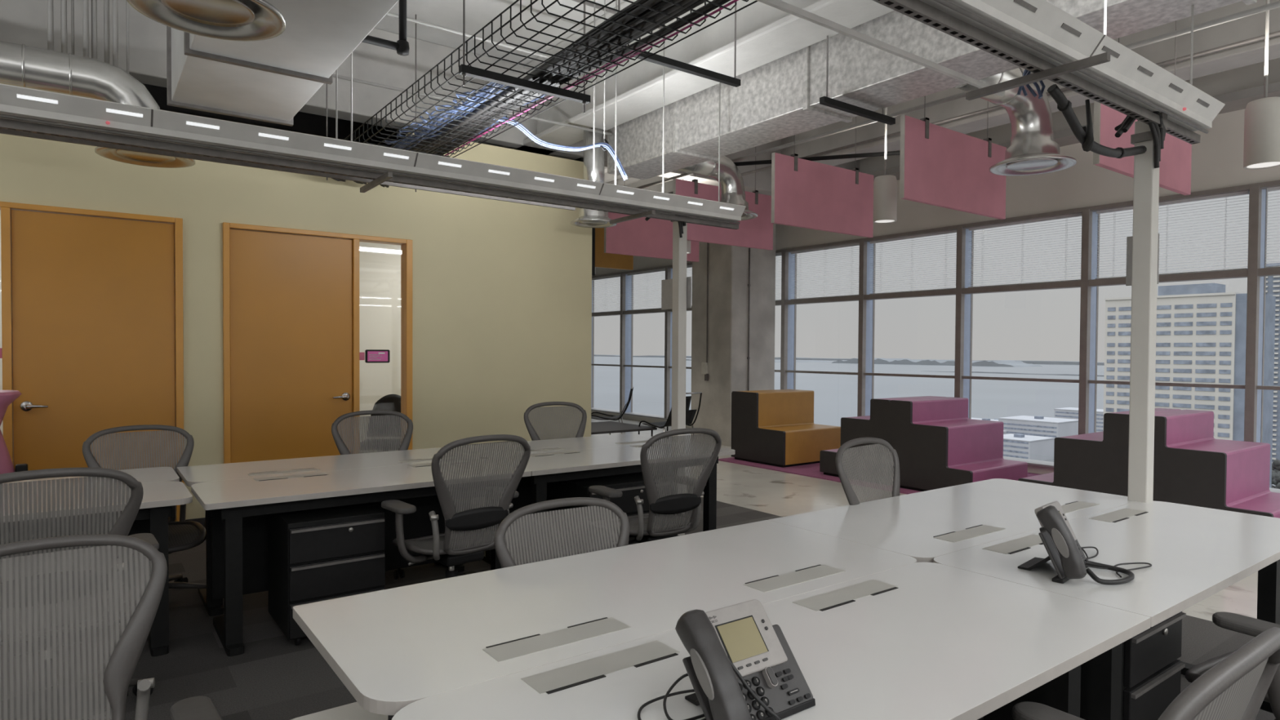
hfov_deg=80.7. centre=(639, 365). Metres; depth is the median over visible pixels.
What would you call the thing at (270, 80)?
duct
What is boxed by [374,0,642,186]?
ceiling
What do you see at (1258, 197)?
window
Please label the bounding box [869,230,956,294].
window blind
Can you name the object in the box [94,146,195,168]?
diffuser
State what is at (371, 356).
tablet
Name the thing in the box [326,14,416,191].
hanger
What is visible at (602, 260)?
panel
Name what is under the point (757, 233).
panel
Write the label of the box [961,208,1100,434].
window
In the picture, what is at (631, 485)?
drawer pedestal
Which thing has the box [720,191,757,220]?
diffuser
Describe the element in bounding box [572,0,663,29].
pipe
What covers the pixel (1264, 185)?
trim
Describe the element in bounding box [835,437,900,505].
office chair
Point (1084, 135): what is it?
cable sleeve
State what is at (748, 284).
conduit
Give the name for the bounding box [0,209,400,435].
wall
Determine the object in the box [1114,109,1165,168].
cable loop
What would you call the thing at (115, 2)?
conduit
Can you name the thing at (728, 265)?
column
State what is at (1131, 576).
cord
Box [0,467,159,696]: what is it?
office chair
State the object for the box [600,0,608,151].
rod
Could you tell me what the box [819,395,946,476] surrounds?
seat
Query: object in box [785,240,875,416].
window
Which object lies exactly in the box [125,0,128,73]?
conduit
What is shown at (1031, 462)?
trim
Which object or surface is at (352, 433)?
office chair
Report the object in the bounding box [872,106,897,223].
pendant lamp
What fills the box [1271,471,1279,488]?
street tree
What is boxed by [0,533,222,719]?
office chair
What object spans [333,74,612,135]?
pipe
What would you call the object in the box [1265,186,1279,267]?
window blind
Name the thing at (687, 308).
window
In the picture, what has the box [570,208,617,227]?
diffuser
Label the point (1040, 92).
cables
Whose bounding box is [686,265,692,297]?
window blind
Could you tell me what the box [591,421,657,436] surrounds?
table
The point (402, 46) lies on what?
pipe
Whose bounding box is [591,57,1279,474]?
wall
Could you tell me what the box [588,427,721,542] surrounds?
office chair
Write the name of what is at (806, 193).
panel
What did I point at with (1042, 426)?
building
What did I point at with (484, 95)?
cables
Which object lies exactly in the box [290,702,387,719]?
desk
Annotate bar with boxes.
[614,0,740,87]
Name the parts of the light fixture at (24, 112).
hanger rod, hanger rod, hanger rod, hanger rod, hanger rod, hanger rod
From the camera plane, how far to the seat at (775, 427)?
9.57 m
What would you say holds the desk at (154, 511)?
on the floor at (274, 677)
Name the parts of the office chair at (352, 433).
frame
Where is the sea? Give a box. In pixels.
[593,355,1104,426]
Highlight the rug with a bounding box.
[718,457,1040,494]
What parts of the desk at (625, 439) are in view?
leg, power lid, power lid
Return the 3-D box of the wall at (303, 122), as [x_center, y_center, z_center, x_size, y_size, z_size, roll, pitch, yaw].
[-6.134,-2.349,6.742,10.150,1.400,0.100,0,1,-36]
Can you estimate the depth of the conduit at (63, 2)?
4.97 m
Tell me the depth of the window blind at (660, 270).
15.11 m
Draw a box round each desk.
[5,466,179,483]
[127,481,192,656]
[177,447,464,616]
[191,462,531,656]
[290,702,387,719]
[293,520,916,719]
[391,562,1150,719]
[482,433,651,564]
[508,444,735,536]
[768,478,1136,562]
[933,501,1279,719]
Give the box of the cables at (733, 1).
[443,0,738,156]
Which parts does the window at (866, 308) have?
guard rail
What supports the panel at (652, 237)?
hanging from the ceiling
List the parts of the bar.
threaded rod, threaded rod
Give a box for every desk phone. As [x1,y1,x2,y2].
[675,599,815,719]
[1017,501,1088,583]
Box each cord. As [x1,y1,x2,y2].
[637,673,706,719]
[727,656,781,719]
[1046,546,1098,559]
[1084,562,1151,577]
[1085,560,1134,585]
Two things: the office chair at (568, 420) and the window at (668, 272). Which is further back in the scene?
the window at (668, 272)
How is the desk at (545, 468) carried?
on the floor at (274, 677)
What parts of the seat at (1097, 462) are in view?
panel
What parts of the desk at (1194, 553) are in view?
power lid, leg, power lid, leg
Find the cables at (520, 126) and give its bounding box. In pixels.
[493,116,627,180]
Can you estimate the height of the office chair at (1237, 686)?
0.996 m
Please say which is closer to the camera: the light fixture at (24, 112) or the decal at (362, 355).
the light fixture at (24, 112)
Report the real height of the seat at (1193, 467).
0.915 m
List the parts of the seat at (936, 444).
panel, panel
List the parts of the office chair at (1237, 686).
frame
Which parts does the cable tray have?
data cable coils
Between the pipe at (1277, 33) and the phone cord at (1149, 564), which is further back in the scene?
the pipe at (1277, 33)
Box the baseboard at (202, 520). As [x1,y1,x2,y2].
[185,517,204,526]
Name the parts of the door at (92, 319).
handle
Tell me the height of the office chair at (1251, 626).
0.996 m
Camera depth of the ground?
509.09 m
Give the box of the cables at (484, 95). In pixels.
[393,81,546,150]
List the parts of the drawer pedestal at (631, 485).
pull, drawer, drawer, pull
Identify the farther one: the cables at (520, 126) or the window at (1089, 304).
the window at (1089, 304)
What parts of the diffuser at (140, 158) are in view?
plate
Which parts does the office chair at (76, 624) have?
adjuster knob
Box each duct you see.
[0,40,159,109]
[166,0,399,126]
[583,128,604,182]
[607,0,1257,179]
[676,155,745,194]
[953,67,1053,136]
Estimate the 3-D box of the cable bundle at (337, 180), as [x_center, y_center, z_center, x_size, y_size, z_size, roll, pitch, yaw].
[-2.272,-1.538,6.116,0.522,0.093,0.223,0,1,-36]
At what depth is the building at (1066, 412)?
668.21 m
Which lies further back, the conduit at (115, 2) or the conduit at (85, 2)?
the conduit at (115, 2)
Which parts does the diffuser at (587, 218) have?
plate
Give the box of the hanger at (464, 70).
[458,0,590,113]
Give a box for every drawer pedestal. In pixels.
[267,502,385,645]
[547,471,648,545]
[983,611,1186,719]
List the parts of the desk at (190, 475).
modesty panel, leg, power lid, power lid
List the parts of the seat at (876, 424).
panel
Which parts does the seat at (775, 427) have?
panel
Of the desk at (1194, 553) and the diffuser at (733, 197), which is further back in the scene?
the diffuser at (733, 197)
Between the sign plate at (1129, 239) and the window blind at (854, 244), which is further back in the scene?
the window blind at (854, 244)
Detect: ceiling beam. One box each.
[0,0,859,195]
[515,0,894,155]
[607,0,1279,194]
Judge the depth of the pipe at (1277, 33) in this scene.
6.74 m
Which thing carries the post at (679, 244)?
on the floor at (274, 677)
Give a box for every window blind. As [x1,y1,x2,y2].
[591,275,620,313]
[626,269,665,311]
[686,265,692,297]
[775,253,782,300]
[790,243,859,299]
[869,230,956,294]
[968,213,1081,288]
[1095,191,1248,279]
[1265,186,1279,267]
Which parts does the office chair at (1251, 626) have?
seat, seat frame, arm post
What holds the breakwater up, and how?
on the sea
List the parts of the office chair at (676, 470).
arm post, seat, adjuster knob, seat frame, frame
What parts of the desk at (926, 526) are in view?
power lid, power lid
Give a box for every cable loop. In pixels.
[644,214,687,237]
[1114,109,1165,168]
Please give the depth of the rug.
8.96 m
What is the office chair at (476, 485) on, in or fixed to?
on the floor at (274, 677)
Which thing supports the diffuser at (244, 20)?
attached to the duct at (270, 80)
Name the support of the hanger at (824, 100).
hanging from the ceiling
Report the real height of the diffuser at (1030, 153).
0.224 m
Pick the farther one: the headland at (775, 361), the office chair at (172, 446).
the headland at (775, 361)
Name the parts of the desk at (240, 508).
leg, power lid, modesty panel, under frame, power lid, leg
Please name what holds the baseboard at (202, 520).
attached to the wall at (502, 290)
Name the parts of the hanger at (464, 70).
threaded rod, threaded rod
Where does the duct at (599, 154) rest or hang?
attached to the ceiling beam at (766, 33)
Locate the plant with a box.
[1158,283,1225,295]
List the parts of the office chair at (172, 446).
frame, leg, seat, seat frame, leg, arm post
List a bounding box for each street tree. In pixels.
[1271,459,1279,472]
[1271,470,1276,488]
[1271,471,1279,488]
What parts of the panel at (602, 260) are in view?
panel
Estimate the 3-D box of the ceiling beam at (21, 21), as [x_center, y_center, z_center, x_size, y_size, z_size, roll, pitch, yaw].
[-2.943,-2.625,6.496,15.000,0.800,0.250,0,1,-36]
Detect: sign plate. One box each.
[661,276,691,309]
[1125,233,1159,285]
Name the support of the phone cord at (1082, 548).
on the desk at (1194, 553)
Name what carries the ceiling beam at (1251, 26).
attached to the ceiling
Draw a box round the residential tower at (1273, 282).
[1265,262,1279,462]
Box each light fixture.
[0,0,746,229]
[755,0,1225,144]
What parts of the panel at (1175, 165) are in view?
panel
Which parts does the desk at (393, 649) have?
power lid, power lid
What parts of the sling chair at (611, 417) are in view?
frame, frame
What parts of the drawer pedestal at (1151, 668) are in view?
drawer, drawer, pull, pull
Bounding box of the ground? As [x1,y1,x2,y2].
[1042,458,1275,486]
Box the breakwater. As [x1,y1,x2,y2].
[922,370,1103,376]
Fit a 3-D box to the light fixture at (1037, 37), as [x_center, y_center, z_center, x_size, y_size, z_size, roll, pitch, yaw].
[-0.860,-1.976,1.083,8.974,1.862,0.520,0,1,-36]
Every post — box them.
[671,215,688,535]
[1127,111,1167,502]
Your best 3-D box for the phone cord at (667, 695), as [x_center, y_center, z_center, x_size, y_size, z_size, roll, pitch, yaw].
[0.084,0.643,1.444,0.204,0.034,0.126,0,1,-36]
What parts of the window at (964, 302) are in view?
guard rail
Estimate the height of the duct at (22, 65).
0.418 m
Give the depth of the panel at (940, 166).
6.11 m
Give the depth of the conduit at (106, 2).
5.13 m
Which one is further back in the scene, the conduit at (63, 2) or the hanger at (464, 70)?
the conduit at (63, 2)
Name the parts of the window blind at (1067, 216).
rail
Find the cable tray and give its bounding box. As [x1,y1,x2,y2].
[343,0,758,157]
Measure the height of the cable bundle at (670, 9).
0.090 m
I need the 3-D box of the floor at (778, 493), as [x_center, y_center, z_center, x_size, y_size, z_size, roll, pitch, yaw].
[-1.726,1.413,4.973,15.100,0.200,22.000,0,1,-36]
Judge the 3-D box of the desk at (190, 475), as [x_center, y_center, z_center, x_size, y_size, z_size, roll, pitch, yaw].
[-1.840,0.951,4.581,1.618,0.725,0.640,0,1,-36]
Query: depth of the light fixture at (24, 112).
4.08 m
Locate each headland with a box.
[685,359,826,362]
[831,358,1042,366]
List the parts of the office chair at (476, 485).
arm post, lever, seat, adjuster knob, seat frame, frame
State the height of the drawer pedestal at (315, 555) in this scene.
0.593 m
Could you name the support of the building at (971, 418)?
on the ground
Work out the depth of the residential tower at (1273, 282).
470.72 m
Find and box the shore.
[594,354,1104,365]
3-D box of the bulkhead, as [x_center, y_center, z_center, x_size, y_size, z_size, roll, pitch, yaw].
[-0.649,-2.016,8.294,0.180,2.060,0.300,0,1,-36]
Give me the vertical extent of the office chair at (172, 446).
0.956 m
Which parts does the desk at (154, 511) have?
modesty panel, under frame, leg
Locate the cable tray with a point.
(704, 14)
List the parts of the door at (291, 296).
handle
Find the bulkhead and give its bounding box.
[574,157,595,275]
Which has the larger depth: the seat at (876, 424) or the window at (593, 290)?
the window at (593, 290)
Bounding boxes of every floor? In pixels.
[125,497,1275,719]
[591,414,1257,621]
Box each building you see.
[971,417,998,421]
[997,415,1078,437]
[1003,433,1055,460]
[1053,407,1103,432]
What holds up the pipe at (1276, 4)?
hanging from the ceiling beam at (21, 21)
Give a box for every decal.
[0,347,2,358]
[359,351,364,359]
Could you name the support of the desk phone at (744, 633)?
on the desk at (917, 641)
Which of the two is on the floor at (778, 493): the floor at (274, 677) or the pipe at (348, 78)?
the floor at (274, 677)
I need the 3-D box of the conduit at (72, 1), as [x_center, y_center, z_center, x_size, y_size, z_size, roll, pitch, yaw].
[-3.789,-2.501,5.025,0.016,1.000,0.015,0,1,-36]
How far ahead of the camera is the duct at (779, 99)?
5.18 m
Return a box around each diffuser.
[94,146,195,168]
[126,0,285,41]
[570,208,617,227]
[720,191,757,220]
[989,129,1076,176]
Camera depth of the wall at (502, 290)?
6.90 m
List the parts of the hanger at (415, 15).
threaded rod, threaded rod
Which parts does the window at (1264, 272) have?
guard rail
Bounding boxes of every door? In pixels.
[0,201,184,521]
[222,222,412,463]
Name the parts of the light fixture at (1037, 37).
hanger rod, hanger rod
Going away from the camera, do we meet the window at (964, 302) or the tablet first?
the tablet
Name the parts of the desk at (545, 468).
modesty panel, leg, power lid, under frame, leg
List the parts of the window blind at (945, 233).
rail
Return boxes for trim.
[591,179,1279,279]
[591,407,1279,493]
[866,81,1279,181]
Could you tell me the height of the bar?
1.300 m
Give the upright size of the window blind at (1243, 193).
0.765 m
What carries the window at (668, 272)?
in the wall at (1217, 160)
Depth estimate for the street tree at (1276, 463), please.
406.48 m
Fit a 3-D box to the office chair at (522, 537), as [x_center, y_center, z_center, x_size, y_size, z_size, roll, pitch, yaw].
[-0.095,0.924,2.433,0.680,0.872,0.719,0,1,-35]
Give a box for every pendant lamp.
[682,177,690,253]
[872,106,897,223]
[1243,0,1279,169]
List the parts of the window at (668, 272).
guard rail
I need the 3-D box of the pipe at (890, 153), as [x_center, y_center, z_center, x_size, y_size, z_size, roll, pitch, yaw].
[1.170,-2.019,7.508,2.748,0.040,0.048,1,1,18]
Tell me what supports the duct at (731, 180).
attached to the duct at (779, 99)
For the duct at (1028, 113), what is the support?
attached to the duct at (779, 99)
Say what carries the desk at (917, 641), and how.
on the floor at (274, 677)
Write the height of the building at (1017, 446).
16.600 m
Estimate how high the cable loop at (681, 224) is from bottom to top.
0.304 m
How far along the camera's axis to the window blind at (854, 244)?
11.45 m
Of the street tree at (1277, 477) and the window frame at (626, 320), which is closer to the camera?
the window frame at (626, 320)
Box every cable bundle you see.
[331,177,388,187]
[407,0,727,155]
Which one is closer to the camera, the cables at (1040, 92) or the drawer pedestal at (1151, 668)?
the drawer pedestal at (1151, 668)
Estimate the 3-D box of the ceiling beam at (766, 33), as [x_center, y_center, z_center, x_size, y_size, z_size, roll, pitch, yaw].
[0.101,-2.601,6.224,0.400,0.800,22.000,0,1,-36]
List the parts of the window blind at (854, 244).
rail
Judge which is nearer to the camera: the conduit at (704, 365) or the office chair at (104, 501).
the office chair at (104, 501)
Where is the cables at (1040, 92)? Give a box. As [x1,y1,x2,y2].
[1017,69,1044,98]
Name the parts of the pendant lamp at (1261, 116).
lamp shade, stem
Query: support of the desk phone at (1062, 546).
on the desk at (1194, 553)
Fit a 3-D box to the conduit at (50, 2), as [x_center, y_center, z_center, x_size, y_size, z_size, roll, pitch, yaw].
[-3.847,-2.499,4.908,0.032,1.000,0.030,0,1,-36]
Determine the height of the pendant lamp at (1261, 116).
1.700 m
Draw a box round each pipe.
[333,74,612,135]
[361,35,409,55]
[385,12,593,70]
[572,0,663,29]
[635,0,1279,188]
[666,31,1279,194]
[733,151,900,166]
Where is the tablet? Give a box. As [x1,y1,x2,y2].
[364,349,389,363]
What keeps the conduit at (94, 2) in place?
attached to the ceiling
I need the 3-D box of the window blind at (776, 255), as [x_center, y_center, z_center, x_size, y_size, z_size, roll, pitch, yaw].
[1.929,-1.438,12.667,0.040,0.765,1.360,0,1,-36]
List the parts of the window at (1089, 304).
guard rail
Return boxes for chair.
[0,390,27,474]
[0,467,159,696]
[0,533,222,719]
[82,424,206,588]
[331,409,439,579]
[370,394,400,415]
[381,434,530,578]
[494,497,629,568]
[524,401,586,440]
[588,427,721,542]
[591,386,633,434]
[638,391,702,434]
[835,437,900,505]
[1011,626,1279,719]
[1184,612,1279,719]
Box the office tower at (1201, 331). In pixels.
[1102,283,1275,488]
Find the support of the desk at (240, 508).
on the floor at (274, 677)
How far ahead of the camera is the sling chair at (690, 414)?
10.09 m
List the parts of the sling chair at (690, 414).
frame, frame, rail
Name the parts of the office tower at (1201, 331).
cornice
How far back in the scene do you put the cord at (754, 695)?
1.39 m
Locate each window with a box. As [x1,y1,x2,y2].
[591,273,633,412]
[591,280,594,407]
[622,266,672,417]
[667,307,691,368]
[774,250,796,389]
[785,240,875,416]
[863,226,973,418]
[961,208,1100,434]
[1088,185,1267,442]
[1256,266,1279,390]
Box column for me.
[690,223,776,446]
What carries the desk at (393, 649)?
on the floor at (274, 677)
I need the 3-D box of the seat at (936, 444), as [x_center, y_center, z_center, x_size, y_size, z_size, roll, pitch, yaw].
[3.317,0.823,7.849,1.080,0.905,0.910,0,1,-36]
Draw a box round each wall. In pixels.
[0,109,591,519]
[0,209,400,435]
[142,83,408,146]
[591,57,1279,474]
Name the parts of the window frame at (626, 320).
guard rail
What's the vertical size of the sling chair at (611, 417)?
0.869 m
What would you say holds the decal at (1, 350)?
attached to the door at (92, 319)
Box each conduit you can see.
[47,0,53,50]
[60,0,66,53]
[71,0,74,54]
[82,0,88,57]
[91,0,97,59]
[103,0,110,64]
[111,0,118,66]
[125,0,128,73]
[701,242,708,381]
[746,247,750,391]
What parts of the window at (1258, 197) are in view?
guard rail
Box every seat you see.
[731,389,840,467]
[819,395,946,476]
[888,396,1027,491]
[1017,408,1180,496]
[1152,409,1279,518]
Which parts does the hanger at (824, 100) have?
threaded rod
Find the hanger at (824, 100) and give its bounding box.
[819,35,895,124]
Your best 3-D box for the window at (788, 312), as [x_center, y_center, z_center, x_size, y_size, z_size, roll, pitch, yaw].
[1.963,-0.385,12.675,0.280,2.900,1.508,0,1,-36]
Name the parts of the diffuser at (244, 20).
plate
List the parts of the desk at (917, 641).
power lid, power lid, leg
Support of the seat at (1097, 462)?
on the rug
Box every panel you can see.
[595,175,633,270]
[604,212,699,262]
[673,146,773,250]
[771,116,873,237]
[899,95,1006,219]
[1093,20,1191,195]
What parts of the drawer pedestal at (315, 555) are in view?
drawer, drawer, drawer, pull, pull, pull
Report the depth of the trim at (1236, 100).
7.13 m
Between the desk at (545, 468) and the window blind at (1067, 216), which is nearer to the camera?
the desk at (545, 468)
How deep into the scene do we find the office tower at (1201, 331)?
277.80 m
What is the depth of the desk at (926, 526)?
3.18 m
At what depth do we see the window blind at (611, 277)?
16.28 m
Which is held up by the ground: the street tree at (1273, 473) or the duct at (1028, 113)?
the street tree at (1273, 473)
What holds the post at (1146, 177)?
on the floor at (274, 677)
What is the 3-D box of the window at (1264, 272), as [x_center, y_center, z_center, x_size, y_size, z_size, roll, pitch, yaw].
[6.411,-0.240,6.638,0.280,2.900,1.508,0,1,-36]
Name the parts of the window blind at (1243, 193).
rail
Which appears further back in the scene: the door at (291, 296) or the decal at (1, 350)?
the door at (291, 296)
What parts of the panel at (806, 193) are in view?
panel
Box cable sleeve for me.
[1047,84,1146,158]
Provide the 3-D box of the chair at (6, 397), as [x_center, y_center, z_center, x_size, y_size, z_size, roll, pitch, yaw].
[-3.966,0.724,4.487,0.495,1.130,0.470,0,1,-36]
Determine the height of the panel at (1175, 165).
1.680 m
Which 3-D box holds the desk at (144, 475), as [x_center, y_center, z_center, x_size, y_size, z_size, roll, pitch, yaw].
[-3.289,0.961,3.631,1.798,0.723,0.570,0,1,-36]
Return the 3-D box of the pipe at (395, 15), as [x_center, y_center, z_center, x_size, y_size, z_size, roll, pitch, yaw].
[-1.519,-2.445,5.407,2.800,0.024,0.024,0,1,-36]
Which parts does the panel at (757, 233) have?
panel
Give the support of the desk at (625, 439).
on the floor at (274, 677)
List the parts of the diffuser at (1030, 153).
plate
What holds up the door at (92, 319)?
in the wall at (502, 290)
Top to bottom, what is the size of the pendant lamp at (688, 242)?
1.700 m
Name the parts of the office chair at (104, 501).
frame, leg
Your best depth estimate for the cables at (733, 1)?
3.87 m
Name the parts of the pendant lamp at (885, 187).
lamp shade, stem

